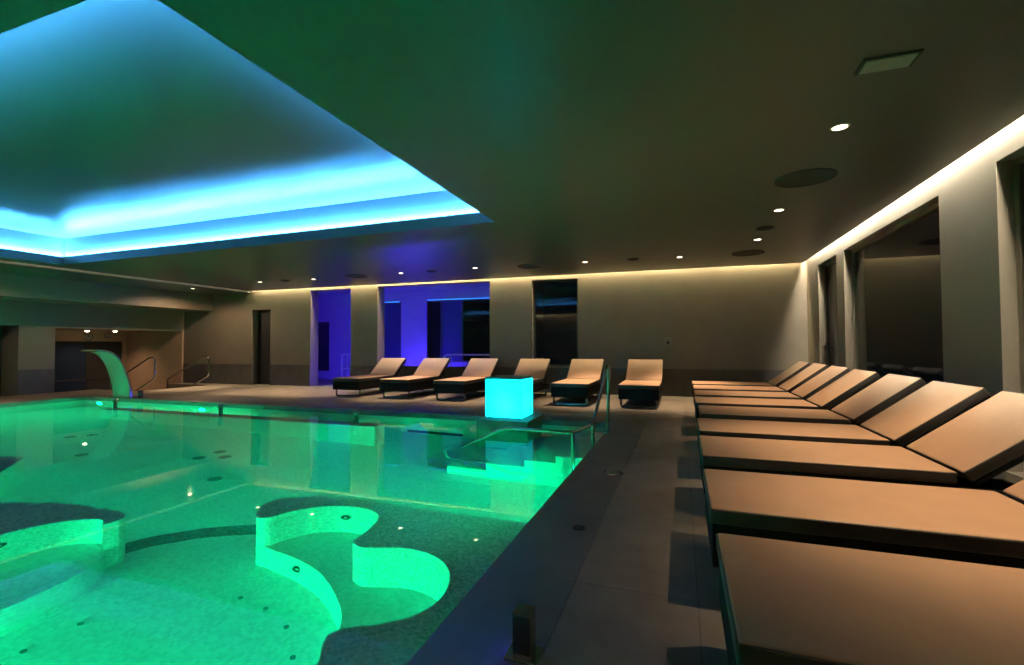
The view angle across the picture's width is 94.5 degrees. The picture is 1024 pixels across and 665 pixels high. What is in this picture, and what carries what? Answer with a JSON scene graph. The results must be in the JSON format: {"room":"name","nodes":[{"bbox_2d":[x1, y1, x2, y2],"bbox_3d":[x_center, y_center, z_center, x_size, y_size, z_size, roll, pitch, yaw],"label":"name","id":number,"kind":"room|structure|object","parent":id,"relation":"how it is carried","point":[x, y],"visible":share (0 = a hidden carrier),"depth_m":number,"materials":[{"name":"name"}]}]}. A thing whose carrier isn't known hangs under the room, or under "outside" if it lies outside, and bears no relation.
{"room":"spa","nodes":[
{"label":"spa","id":0,"kind":"room"},
{"bbox_2d":[0,300,183,396],"bbox_3d":[-14.773,0.843,9.682,2.950,3.370,14.550,-1,-2,20],"label":"wall","id":1,"kind":"structure","parent":0,"point":[28,338],"depth_m":13.82,"materials":[{"name":"paint"}]},
{"bbox_2d":[0,326,2,394],"bbox_3d":[-13.214,0.697,11.784,0.099,1.760,0.750,-1,-2,20],"label":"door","id":2,"kind":"structure","parent":1,"relation":"in","point":[1,327],"depth_m":12.12,"materials":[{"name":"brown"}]},
{"bbox_2d":[17,369,54,394],"bbox_3d":[-13.991,1.149,7.451,0.012,0.630,10.890,-1,-2,20],"label":"baseboard","id":3,"kind":"structure","parent":1,"relation":"attached to","point":[37,381],"depth_m":12.21,"materials":[{"name":"stone"}]},
{"bbox_2d":[54,341,121,391],"bbox_3d":[-14.123,1.414,15.579,0.060,2.240,2.220,-1,-2,20],"label":"door","id":4,"kind":"structure","parent":1,"relation":"in","point":[75,370],"depth_m":15.52,"materials":[{"name":"black"}]},
{"bbox_2d":[83,333,92,340],"bbox_3d":[-13.997,0.139,15.630,0.035,0.270,0.270,-1,-2,20],"label":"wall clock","id":5,"kind":"object","parent":1,"relation":"attached to","point":[87,336],"visible":1,"depth_m":15.62,"materials":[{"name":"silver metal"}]},
{"bbox_2d":[55,328,144,331],"bbox_3d":[-13.181,-0.164,14.635,2.650,0.165,4.100,-1,-2,20],"label":"ceiling","id":6,"kind":"structure","parent":0,"point":[55,328],"depth_m":15.23,"materials":[{"name":"paint"}]},
{"bbox_2d":[0,0,478,256],"bbox_3d":[-5.643,-1.960,6.125,10.130,0.520,5.030,-1,-2,20],"label":"ceiling","id":7,"kind":"structure","parent":0,"point":[125,124],"depth_m":5.56,"materials":[{"name":"paint"}]},
{"bbox_2d":[86,395,615,427],"bbox_3d":[-5.747,1.428,5.625,12.660,0.100,8.834,-1,-2,20],"label":"coping","id":8,"kind":"object","parent":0,"point":[435,414],"visible":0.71,"depth_m":9.07,"materials":[{"name":"tile"}]},
{"bbox_2d":[81,350,135,397],"bbox_3d":[-9.387,0.969,11.010,0.720,1.141,0.805,-1,-2,20],"label":"spout","id":9,"kind":"object","parent":8,"relation":"on","point":[121,386],"visible":1,"depth_m":11.15,"materials":[{"name":"green"}]},
{"bbox_2d":[136,390,144,397],"bbox_3d":[-8.786,1.454,11.189,0.147,0.176,0.120,-1,-2,20],"label":"post","id":10,"kind":"object","parent":8,"relation":"on","point":[140,392],"visible":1,"depth_m":11.16,"materials":[{"name":"silver metal"}]},
{"bbox_2d":[0,379,728,664],"bbox_3d":[-4.244,1.480,7.444,18.370,0.120,17.440,-1,-2,20],"label":"floor","id":11,"kind":"structure","parent":0,"point":[645,591],"depth_m":2.90,"materials":[{"name":"tile"}]},
{"bbox_2d":[0,394,646,664],"bbox_3d":[-5.725,1.428,5.617,13.547,0.100,8.840,-1,-2,20],"label":"coping","id":12,"kind":"object","parent":11,"relation":"on","point":[540,568],"visible":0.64,"depth_m":2.54,"materials":[{"name":"tile"}]},
{"bbox_2d":[504,604,543,664],"bbox_3d":[0.047,1.164,1.839,0.132,0.171,0.108,-1,-2,20],"label":"post","id":13,"kind":"object","parent":12,"relation":"on","point":[523,649],"visible":1,"depth_m":1.81,"materials":[{"name":"silver metal"}]},
{"bbox_2d":[573,525,584,530],"bbox_3d":[0.439,1.280,3.103,0.084,0.005,0.084,-1,-2,20],"label":"drain","id":14,"kind":"object","parent":12,"relation":"on","point":[576,527],"visible":1,"depth_m":3.10,"materials":[{"name":"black metal"}]},
{"bbox_2d":[604,469,623,475],"bbox_3d":[0.957,1.299,4.437,0.190,0.033,0.190,-1,-2,20],"label":"spotlight","id":15,"kind":"object","parent":12,"relation":"on","point":[614,472],"visible":1,"depth_m":4.39,"materials":[{"name":"silver metal"}]},
{"bbox_2d":[341,353,350,376],"bbox_3d":[-5.047,1.167,15.571,1.364,0.952,0.044,-1,-2,18],"label":"handrail","id":16,"kind":"object","parent":11,"relation":"on","point":[347,354],"visible":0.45,"depth_m":15.73,"materials":[{"name":"grey metal"}]},
{"bbox_2d":[332,358,405,396],"bbox_3d":[-3.579,1.114,12.109,0.764,0.874,2.050,-1,-2,20],"label":"sun lounger","id":17,"kind":"object","parent":11,"relation":"on","point":[386,367],"visible":0.85,"depth_m":11.67,"materials":[{"name":"fabric"}]},
{"bbox_2d":[333,375,392,381],"bbox_3d":[-3.687,1.133,11.806,0.760,0.075,1.402,-1,-2,20],"label":"seat cushion","id":18,"kind":"object","parent":17,"relation":"on","point":[361,378],"depth_m":11.42,"materials":[{"name":"fabric"}]},
{"bbox_2d":[370,358,405,376],"bbox_3d":[-3.343,0.933,12.779,0.760,0.475,0.601,-1,-2,20],"label":"cushion","id":19,"kind":"object","parent":17,"relation":"on","point":[386,366],"depth_m":12.73,"materials":[{"name":"fabric"}]},
{"bbox_2d":[380,358,449,398],"bbox_3d":[-2.326,1.096,11.663,0.764,0.874,2.050,-1,-2,20],"label":"sun lounger","id":20,"kind":"object","parent":11,"relation":"on","point":[430,369],"visible":0.81,"depth_m":11.33,"materials":[{"name":"fabric"}]},
{"bbox_2d":[380,375,438,382],"bbox_3d":[-2.434,1.115,11.359,0.760,0.075,1.402,-1,-2,20],"label":"seat cushion","id":21,"kind":"object","parent":20,"relation":"on","point":[414,378],"depth_m":11.01,"materials":[{"name":"fabric"}]},
{"bbox_2d":[414,358,449,377],"bbox_3d":[-2.090,0.916,12.332,0.760,0.475,0.601,-1,-2,20],"label":"cushion","id":22,"kind":"object","parent":20,"relation":"on","point":[429,366],"depth_m":12.29,"materials":[{"name":"fabric"}]},
{"bbox_2d":[433,358,498,400],"bbox_3d":[-1.026,1.078,11.200,0.764,0.874,2.050,-1,-2,20],"label":"sun lounger","id":23,"kind":"object","parent":11,"relation":"on","point":[472,380],"visible":0.8,"depth_m":10.88,"materials":[{"name":"fabric"}]},
{"bbox_2d":[433,376,485,384],"bbox_3d":[-1.135,1.097,10.896,0.760,0.075,1.402,-1,-2,20],"label":"seat cushion","id":24,"kind":"object","parent":23,"relation":"on","point":[462,380],"depth_m":10.49,"materials":[{"name":"fabric"}]},
{"bbox_2d":[462,358,498,376],"bbox_3d":[-0.790,0.897,11.869,0.760,0.475,0.601,-1,-2,20],"label":"cushion","id":25,"kind":"object","parent":23,"relation":"on","point":[476,367],"depth_m":11.83,"materials":[{"name":"fabric"}]},
{"bbox_2d":[444,354,489,365],"bbox_3d":[-0.975,1.096,13.600,2.194,0.952,0.044,-1,-2,18],"label":"handrail","id":26,"kind":"object","parent":11,"relation":"on","point":[450,355],"visible":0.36,"depth_m":13.76,"materials":[{"name":"grey metal"}]},
{"bbox_2d":[514,359,549,394],"bbox_3d":[0.245,1.060,10.747,0.764,0.874,2.050,-1,-2,20],"label":"sun lounger","id":27,"kind":"object","parent":11,"relation":"on","point":[537,368],"visible":0.32,"depth_m":11.34,"materials":[{"name":"fabric"}]},
{"bbox_2d":[514,359,549,379],"bbox_3d":[0.481,0.879,11.416,0.760,0.475,0.601,-1,-2,20],"label":"cushion","id":28,"kind":"object","parent":27,"relation":"on","point":[537,368],"depth_m":11.39,"materials":[{"name":"fabric"}]},
{"bbox_2d":[533,378,542,383],"bbox_3d":[0.137,1.079,10.443,0.760,0.075,1.402,-1,-2,20],"label":"seat cushion","id":29,"kind":"object","parent":27,"relation":"on","point":[535,380],"depth_m":10.64,"materials":[{"name":"fabric"}]},
{"bbox_2d":[550,359,603,405],"bbox_3d":[1.470,1.043,10.310,0.764,0.874,2.050,-1,-2,20],"label":"sun lounger","id":30,"kind":"object","parent":11,"relation":"on","point":[584,375],"visible":0.89,"depth_m":10.06,"materials":[{"name":"fabric"}]},
{"bbox_2d":[551,378,599,387],"bbox_3d":[1.362,1.062,10.007,0.760,0.075,1.402,-1,-2,20],"label":"seat cushion","id":31,"kind":"object","parent":30,"relation":"on","point":[569,382],"depth_m":9.59,"materials":[{"name":"fabric"}]},
{"bbox_2d":[567,359,603,378],"bbox_3d":[1.706,0.862,10.980,0.760,0.475,0.601,-1,-2,20],"label":"cushion","id":32,"kind":"object","parent":30,"relation":"on","point":[579,368],"depth_m":10.94,"materials":[{"name":"fabric"}]},
{"bbox_2d":[618,359,662,408],"bbox_3d":[2.718,1.025,9.866,0.764,0.874,2.050,-1,-2,20],"label":"sun lounger","id":33,"kind":"object","parent":11,"relation":"on","point":[643,381],"visible":1,"depth_m":9.61,"materials":[{"name":"fabric"}]},
{"bbox_2d":[618,380,661,389],"bbox_3d":[2.610,1.044,9.562,0.760,0.075,1.402,-1,-2,20],"label":"seat cushion","id":34,"kind":"object","parent":33,"relation":"on","point":[627,384],"depth_m":9.03,"materials":[{"name":"fabric"}]},
{"bbox_2d":[626,359,662,379],"bbox_3d":[2.954,0.845,10.535,0.760,0.475,0.601,-1,-2,20],"label":"cushion","id":35,"kind":"object","parent":33,"relation":"on","point":[637,369],"depth_m":10.50,"materials":[{"name":"fabric"}]},
{"bbox_2d":[692,361,810,397],"bbox_3d":[4.612,1.000,9.247,2.050,0.874,0.764,-1,-2,20],"label":"sun lounger","id":36,"kind":"object","parent":11,"relation":"on","point":[799,366],"visible":0.33,"depth_m":9.02,"materials":[{"name":"fabric"}]},
{"bbox_2d":[692,381,772,386],"bbox_3d":[4.309,1.031,9.354,1.402,0.075,0.760,-1,-2,20],"label":"seat cushion","id":37,"kind":"object","parent":36,"relation":"on","point":[725,383],"depth_m":9.18,"materials":[{"name":"fabric"}]},
{"bbox_2d":[769,361,810,387],"bbox_3d":[5.275,0.793,9.016,0.601,0.475,0.760,-1,-2,20],"label":"cushion","id":38,"kind":"object","parent":36,"relation":"on","point":[799,366],"depth_m":8.82,"materials":[{"name":"fabric"}]},
{"bbox_2d":[693,363,828,399],"bbox_3d":[4.249,0.974,8.230,2.050,0.874,0.764,-1,-2,20],"label":"sun lounger","id":39,"kind":"object","parent":11,"relation":"on","point":[813,370],"visible":0.34,"depth_m":8.01,"materials":[{"name":"fabric"}]},
{"bbox_2d":[693,385,784,391],"bbox_3d":[3.946,1.005,8.338,1.402,0.075,0.760,-1,-2,20],"label":"seat cushion","id":40,"kind":"object","parent":39,"relation":"on","point":[695,387],"depth_m":8.15,"materials":[{"name":"fabric"}]},
{"bbox_2d":[779,363,828,392],"bbox_3d":[4.912,0.767,7.999,0.601,0.475,0.760,-1,-2,20],"label":"cushion","id":41,"kind":"object","parent":39,"relation":"on","point":[813,370],"depth_m":7.83,"materials":[{"name":"fabric"}]},
{"bbox_2d":[694,366,850,411],"bbox_3d":[3.880,0.949,7.226,2.050,0.874,0.764,-1,-2,20],"label":"sun lounger","id":42,"kind":"object","parent":11,"relation":"on","point":[831,374],"visible":0.35,"depth_m":7.01,"materials":[{"name":"fabric"}]},
{"bbox_2d":[694,390,799,399],"bbox_3d":[3.577,0.980,7.333,1.402,0.075,0.760,-1,-2,20],"label":"seat cushion","id":43,"kind":"object","parent":42,"relation":"on","point":[698,393],"depth_m":7.16,"materials":[{"name":"fabric"}]},
{"bbox_2d":[792,366,850,400],"bbox_3d":[4.543,0.742,6.995,0.601,0.475,0.760,-1,-2,20],"label":"cushion","id":44,"kind":"object","parent":42,"relation":"on","point":[831,374],"depth_m":6.83,"materials":[{"name":"fabric"}]},
{"bbox_2d":[694,369,880,426],"bbox_3d":[3.505,0.924,6.235,2.050,0.874,0.764,-1,-2,20],"label":"sun lounger","id":45,"kind":"object","parent":11,"relation":"on","point":[855,381],"visible":0.34,"depth_m":5.99,"materials":[{"name":"fabric"}]},
{"bbox_2d":[694,396,818,408],"bbox_3d":[3.202,0.955,6.342,1.402,0.075,0.760,-1,-2,20],"label":"seat cushion","id":46,"kind":"object","parent":45,"relation":"on","point":[709,401],"depth_m":6.17,"materials":[{"name":"fabric"}]},
{"bbox_2d":[807,369,879,409],"bbox_3d":[4.169,0.717,6.003,0.601,0.475,0.760,-1,-2,20],"label":"cushion","id":47,"kind":"object","parent":45,"relation":"on","point":[853,382],"depth_m":5.79,"materials":[{"name":"fabric"}]},
{"bbox_2d":[698,374,925,445],"bbox_3d":[3.171,0.898,5.239,2.050,0.874,0.764,-1,-2,20],"label":"sun lounger","id":48,"kind":"object","parent":11,"relation":"on","point":[890,389],"visible":0.36,"depth_m":5.00,"materials":[{"name":"fabric"}]},
{"bbox_2d":[698,405,849,424],"bbox_3d":[2.868,0.929,5.347,1.402,0.075,0.760,-1,-2,20],"label":"seat cushion","id":49,"kind":"object","parent":48,"relation":"on","point":[712,412],"depth_m":5.15,"materials":[{"name":"fabric"}]},
{"bbox_2d":[831,374,925,424],"bbox_3d":[3.835,0.692,5.008,0.601,0.475,0.760,-1,-2,20],"label":"cushion","id":50,"kind":"object","parent":48,"relation":"on","point":[890,389],"depth_m":4.83,"materials":[{"name":"fabric"}]},
{"bbox_2d":[697,381,990,453],"bbox_3d":[2.752,0.873,4.211,2.050,0.874,0.764,-1,-2,20],"label":"sun lounger","id":51,"kind":"object","parent":11,"relation":"on","point":[935,404],"visible":0.35,"depth_m":3.98,"materials":[{"name":"fabric"}]},
{"bbox_2d":[697,418,889,445],"bbox_3d":[2.449,0.903,4.318,1.402,0.075,0.760,-1,-2,20],"label":"seat cushion","id":52,"kind":"object","parent":51,"relation":"on","point":[794,431],"depth_m":4.15,"materials":[{"name":"fabric"}]},
{"bbox_2d":[861,381,989,446],"bbox_3d":[3.415,0.666,3.979,0.601,0.475,0.760,-1,-2,20],"label":"cushion","id":53,"kind":"object","parent":51,"relation":"on","point":[937,403],"depth_m":3.80,"materials":[{"name":"fabric"}]},
{"bbox_2d":[698,391,1023,496],"bbox_3d":[2.402,0.849,3.274,2.050,0.874,0.764,-1,-2,20],"label":"sun lounger","id":54,"kind":"object","parent":11,"relation":"on","point":[985,441],"visible":0.59,"depth_m":3.10,"materials":[{"name":"fabric"}]},
{"bbox_2d":[698,435,956,483],"bbox_3d":[2.099,0.880,3.382,1.402,0.075,0.760,-1,-2,20],"label":"seat cushion","id":55,"kind":"object","parent":54,"relation":"on","point":[861,462],"depth_m":3.16,"materials":[{"name":"fabric"}]},
{"bbox_2d":[907,391,1023,480],"bbox_3d":[3.065,0.642,3.043,0.601,0.475,0.760,-1,-2,20],"label":"cushion","id":56,"kind":"object","parent":54,"relation":"on","point":[985,441],"depth_m":2.99,"materials":[{"name":"fabric"}]},
{"bbox_2d":[703,469,1023,568],"bbox_3d":[2.013,0.822,2.214,2.050,0.874,0.764,-1,-2,20],"label":"sun lounger","id":57,"kind":"object","parent":11,"relation":"on","point":[986,527],"visible":0.63,"depth_m":2.14,"materials":[{"name":"fabric"}]},
{"bbox_2d":[1004,480,1023,503],"bbox_3d":[2.676,0.615,1.982,0.601,0.475,0.760,-1,-2,20],"label":"cushion","id":58,"kind":"object","parent":57,"relation":"on","point":[1015,492],"depth_m":2.36,"materials":[{"name":"fabric"}]},
{"bbox_2d":[716,533,1023,664],"bbox_3d":[1.665,0.797,1.223,2.050,0.874,0.764,-1,-2,20],"label":"sun lounger","id":59,"kind":"object","parent":11,"relation":"on","point":[782,602],"visible":1,"depth_m":1.37,"materials":[{"name":"fabric"}]},
{"bbox_2d":[318,286,489,378],"bbox_3d":[-3.863,0.102,15.182,9.400,3.250,2.450,-1,-2,18],"label":"wall","id":60,"kind":"structure","parent":0,"point":[335,309],"depth_m":16.21,"materials":[{"name":"paint"}]},
{"bbox_2d":[318,322,328,370],"bbox_3d":[-6.871,0.508,17.304,0.550,1.780,0.060,-1,-2,18],"label":"door","id":61,"kind":"structure","parent":60,"relation":"in","point":[323,327],"depth_m":17.30,"materials":[{"name":"grey"}]},
{"bbox_2d":[384,302,400,357],"bbox_3d":[-4.207,-0.048,16.431,0.870,1.980,0.060,-1,-2,18],"label":"window","id":62,"kind":"structure","parent":60,"relation":"in","point":[392,312],"depth_m":16.40,"materials":[{"name":"grey"}]},
{"bbox_2d":[427,300,441,357],"bbox_3d":[-2.602,-0.049,15.902,0.550,2.060,0.060,-1,-2,18],"label":"window","id":63,"kind":"structure","parent":60,"relation":"in","point":[434,307],"depth_m":15.89,"materials":[{"name":"grey glass"}]},
{"bbox_2d":[442,299,461,361],"bbox_3d":[-1.994,-0.057,15.702,0.730,2.060,0.060,-1,-2,18],"label":"window","id":64,"kind":"structure","parent":60,"relation":"in","point":[451,309],"depth_m":15.69,"materials":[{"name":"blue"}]},
{"bbox_2d":[439,298,479,299],"bbox_3d":[-1.113,-1.109,15.350,3.650,0.015,0.030,-1,-2,18],"label":"led strip","id":65,"kind":"object","parent":60,"relation":"attached to","point":[465,298],"visible":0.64,"depth_m":15.55,"materials":[{"name":"blue plastic"}]},
{"bbox_2d":[462,298,489,361],"bbox_3d":[-0.925,-0.072,15.351,1.520,2.060,0.060,-1,-2,18],"label":"window","id":66,"kind":"structure","parent":60,"relation":"in","point":[475,312],"depth_m":15.43,"materials":[{"name":"grey glass"}]},
{"bbox_2d":[319,283,489,293],"bbox_3d":[-3.870,-1.522,15.226,9.400,0.100,2.450,-1,-2,18],"label":"ceiling","id":67,"kind":"structure","parent":0,"point":[475,284],"depth_m":15.48,"materials":[{"name":"paint"}]},
{"bbox_2d":[184,261,807,385],"bbox_3d":[-2.249,-0.014,13.179,18.320,3.360,0.350,-1,-2,18],"label":"wall","id":68,"kind":"structure","parent":0,"point":[753,317],"depth_m":11.45,"materials":[{"name":"paint"}]},
{"bbox_2d":[258,310,270,383],"bbox_3d":[-7.785,0.462,15.086,0.742,2.360,0.125,-1,-2,20],"label":"door","id":69,"kind":"structure","parent":68,"relation":"in","point":[264,316],"depth_m":15.12,"materials":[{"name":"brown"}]},
{"bbox_2d":[183,364,784,396],"bbox_3d":[-2.323,1.244,12.991,18.265,0.635,0.032,-1,-2,18],"label":"baseboard","id":70,"kind":"structure","parent":68,"relation":"attached to","point":[675,382],"depth_m":12.47,"materials":[{"name":"stone"}]},
{"bbox_2d":[533,279,577,366],"bbox_3d":[1.122,-0.240,12.043,1.180,2.200,0.050,-1,-2,18],"label":"window","id":71,"kind":"structure","parent":68,"relation":"in","point":[555,302],"depth_m":12.03,"materials":[{"name":"grey glass"}]},
{"bbox_2d":[664,337,671,344],"bbox_3d":[3.635,0.202,11.039,0.170,0.180,0.024,-1,-2,18],"label":"wall socket","id":72,"kind":"object","parent":68,"relation":"attached to","point":[667,340],"visible":1,"depth_m":11.03,"materials":[{"name":"grey plastic"}]},
{"bbox_2d":[0,0,1023,294],"bbox_3d":[-4.375,-1.608,6.125,17.290,0.195,14.720,-1,-2,20],"label":"ceiling","id":73,"kind":"structure","parent":0,"point":[604,134],"depth_m":3.64,"materials":[{"name":"paint"}]},
{"bbox_2d":[0,248,60,256],"bbox_3d":[-10.277,-1.643,7.769,0.049,0.016,4.690,-1,-2,20],"label":"led strip","id":74,"kind":"object","parent":73,"relation":"attached to","point":[0,248],"visible":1,"depth_m":9.49,"materials":[{"name":"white plastic"}]},
{"bbox_2d":[0,272,212,311],"bbox_3d":[-12.958,-1.135,8.997,1.580,0.530,14.386,-1,-2,20],"label":"bulkhead","id":75,"kind":"object","parent":73,"relation":"attached to","point":[13,287],"visible":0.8,"depth_m":12.46,"materials":[{"name":"paint"}]},
{"bbox_2d":[65,212,479,256],"bbox_3d":[-4.846,-1.651,8.350,9.790,0.016,0.049,-1,-2,20],"label":"led strip","id":76,"kind":"object","parent":73,"relation":"attached to","point":[475,212],"visible":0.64,"depth_m":7.91,"materials":[{"name":"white glowing light-emitting plastic"}]},
{"bbox_2d":[344,274,367,277],"bbox_3d":[-3.862,-1.401,11.712,0.564,0.012,0.587,-1,-2,20],"label":"ceiling speaker","id":77,"kind":"object","parent":73,"relation":"attached to","point":[347,275],"visible":1,"depth_m":11.77,"materials":[{"name":"grey metal"}]},
{"bbox_2d":[346,275,366,277],"bbox_3d":[-3.881,-1.400,11.773,0.516,0.004,0.516,-1,-2,20],"label":"grille","id":78,"kind":"object","parent":77,"relation":"attached to","point":[351,276],"depth_m":11.81,"materials":[{"name":"grey metal"}]},
{"bbox_2d":[517,264,542,268],"bbox_3d":[0.405,-1.456,10.371,0.551,0.012,0.583,-1,-2,20],"label":"ceiling speaker","id":79,"kind":"object","parent":73,"relation":"attached to","point":[528,266],"visible":1,"depth_m":10.39,"materials":[{"name":"grey"}]},
{"bbox_2d":[518,265,540,267],"bbox_3d":[0.395,-1.456,10.403,0.516,0.004,0.516,-1,-2,20],"label":"grille","id":80,"kind":"object","parent":79,"relation":"attached to","point":[520,266],"depth_m":10.42,"materials":[{"name":"grey metal"}]},
{"bbox_2d":[732,250,764,255],"bbox_3d":[4.485,-1.512,8.983,0.560,0.012,0.588,-1,-2,20],"label":"ceiling speaker","id":81,"kind":"object","parent":73,"relation":"attached to","point":[747,252],"visible":1,"depth_m":9.01,"materials":[{"name":"grey"}]},
{"bbox_2d":[756,226,773,230],"bbox_3d":[3.792,-1.551,7.092,0.250,0.031,0.250,-1,-2,20],"label":"smoke detector","id":82,"kind":"object","parent":73,"relation":"attached to","point":[764,228],"visible":1,"depth_m":7.04,"materials":[{"name":"grey"}]},
{"bbox_2d":[773,208,784,211],"bbox_3d":[3.466,-1.588,6.143,0.140,0.012,0.140,-1,-2,20],"label":"recessed light","id":83,"kind":"object","parent":73,"relation":"in","point":[780,209],"visible":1,"depth_m":6.14,"materials":[{"name":"grey"}]},
{"bbox_2d":[774,168,837,187],"bbox_3d":[3.062,-1.615,4.946,0.568,0.012,0.593,-1,-2,20],"label":"ceiling speaker","id":84,"kind":"object","parent":73,"relation":"attached to","point":[808,177],"visible":1,"depth_m":4.92,"materials":[{"name":"grey"}]},
{"bbox_2d":[829,123,849,130],"bbox_3d":[2.631,-1.648,3.798,0.140,0.012,0.140,-1,-2,20],"label":"recessed light","id":85,"kind":"object","parent":73,"relation":"in","point":[838,127],"visible":1,"depth_m":3.79,"materials":[{"name":"grey"}]},
{"bbox_2d":[854,48,923,75],"bbox_3d":[2.318,-1.662,2.922,0.300,0.020,0.170,-1,-2,20],"label":"recessed light","id":86,"kind":"object","parent":73,"relation":"in","point":[902,59],"visible":1,"depth_m":2.90,"materials":[{"name":"grey"}]},
{"bbox_2d":[859,53,917,74],"bbox_3d":[2.318,-1.661,2.922,0.260,0.018,0.140,-1,-2,20],"label":"diffuser","id":87,"kind":"object","parent":86,"relation":"attached to","point":[897,60],"depth_m":2.90,"materials":[{"name":"grey"}]},
{"bbox_2d":[806,115,1023,483],"bbox_3d":[4.055,-0.309,3.288,0.300,3.360,15.500,-1,-2,20],"label":"wall","id":88,"kind":"structure","parent":0,"point":[974,193],"depth_m":4.46,"materials":[{"name":"paint"}]},
{"bbox_2d":[823,259,837,366],"bbox_3d":[5.954,-0.029,8.726,0.110,2.635,1.150,-1,-2,20],"label":"window","id":89,"kind":"structure","parent":88,"relation":"in","point":[831,346],"depth_m":8.97,"materials":[{"name":"grey glass"}]},
{"bbox_2d":[852,202,943,384],"bbox_3d":[5.136,-0.089,6.343,0.050,2.635,3.090,-1,-2,20],"label":"window","id":90,"kind":"structure","parent":88,"relation":"in","point":[896,273],"depth_m":6.13,"materials":[{"name":"black glass"}]},
{"bbox_2d":[994,471,1005,479],"bbox_3d":[3.861,1.208,3.148,0.012,0.120,14.780,-1,-2,20],"label":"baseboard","id":91,"kind":"structure","parent":88,"relation":"attached to","point":[1002,475],"depth_m":4.02,"materials":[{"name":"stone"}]},
{"bbox_2d":[1013,155,1023,469],"bbox_3d":[3.759,-0.187,2.482,0.050,2.635,3.190,-1,-2,20],"label":"window","id":92,"kind":"structure","parent":88,"relation":"in","point":[1018,163],"depth_m":3.96,"materials":[{"name":"black glass"}]},
{"bbox_3d":[-12.229,2.189,14.236,4.850,0.900,4.100,-1,-2,20],"label":"floor","id":93,"kind":"structure","parent":0,"visible":0},
{"bbox_2d":[110,357,155,390],"bbox_3d":[-10.610,1.563,13.218,1.842,1.783,0.042,-1,-2,20],"label":"stair handrail","id":94,"kind":"object","parent":93,"relation":"on","point":[148,357],"visible":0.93,"depth_m":13.03,"materials":[{"name":"silver metal"}]},
{"bbox_2d":[167,355,209,388],"bbox_3d":[-10.079,1.601,14.705,1.842,1.783,0.042,-1,-2,20],"label":"stair handrail","id":95,"kind":"object","parent":93,"relation":"on","point":[205,355],"visible":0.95,"depth_m":14.56,"materials":[{"name":"silver metal"}]},
{"bbox_3d":[-5.743,2.303,5.601,13.160,1.650,8.500,-1,-2,20],"label":"basin","id":96,"kind":"object","parent":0,"visible":0},
{"bbox_2d":[0,400,605,664],"bbox_3d":[-5.744,2.178,5.604,12.700,1.440,8.040,-1,-2,20],"label":"pool water","id":97,"kind":"object","parent":96,"relation":"in","point":[132,533],"visible":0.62,"depth_m":3.35,"materials":[{"name":"green liquid"}]},
{"bbox_2d":[477,413,543,432],"bbox_3d":[-0.005,2.115,7.456,0.810,1.575,0.900,-1,-2,20],"label":"plinth","id":98,"kind":"object","parent":96,"relation":"on","point":[534,420],"visible":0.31,"depth_m":7.12,"materials":[{"name":"stone"}]},
{"bbox_2d":[485,375,532,418],"bbox_3d":[-0.038,1.012,7.512,0.604,0.632,0.574,-1,-2,20],"label":"lamp","id":99,"kind":"object","parent":98,"relation":"on","point":[506,396],"visible":1,"depth_m":7.26,"materials":[{"name":"teal plastic"}]},
{"bbox_2d":[461,365,610,454],"bbox_3d":[0.330,1.641,5.869,2.292,2.434,0.920,0,-2,-12],"label":"pool handrail","id":100,"kind":"object","parent":96,"relation":"on","point":[607,371],"visible":0.66,"depth_m":5.93,"materials":[{"name":"silver metal"}]},
{"bbox_3d":[-5.286,2.291,8.762,6.700,1.440,0.300,-1,-2,20],"label":"wall","id":101,"kind":"structure","parent":0,"visible":0},
{"bbox_2d":[112,399,118,407],"bbox_3d":[-8.306,1.500,9.912,0.110,0.230,0.110,-1,-2,20],"label":"post","id":102,"kind":"object","parent":101,"relation":"on","point":[115,401],"visible":0.92,"depth_m":9.88,"materials":[{"name":"silver metal"}]},
{"bbox_2d":[217,404,223,414],"bbox_3d":[-5.480,1.460,8.906,0.110,0.230,0.110,-1,-2,20],"label":"post","id":103,"kind":"object","parent":101,"relation":"on","point":[220,406],"visible":0.91,"depth_m":8.87,"materials":[{"name":"silver metal"}]},
{"bbox_2d":[353,411,359,422],"bbox_3d":[-2.588,1.420,7.875,0.110,0.230,0.110,-1,-2,20],"label":"post","id":104,"kind":"object","parent":101,"relation":"on","point":[356,414],"visible":0.92,"depth_m":7.85,"materials":[{"name":"silver metal"}]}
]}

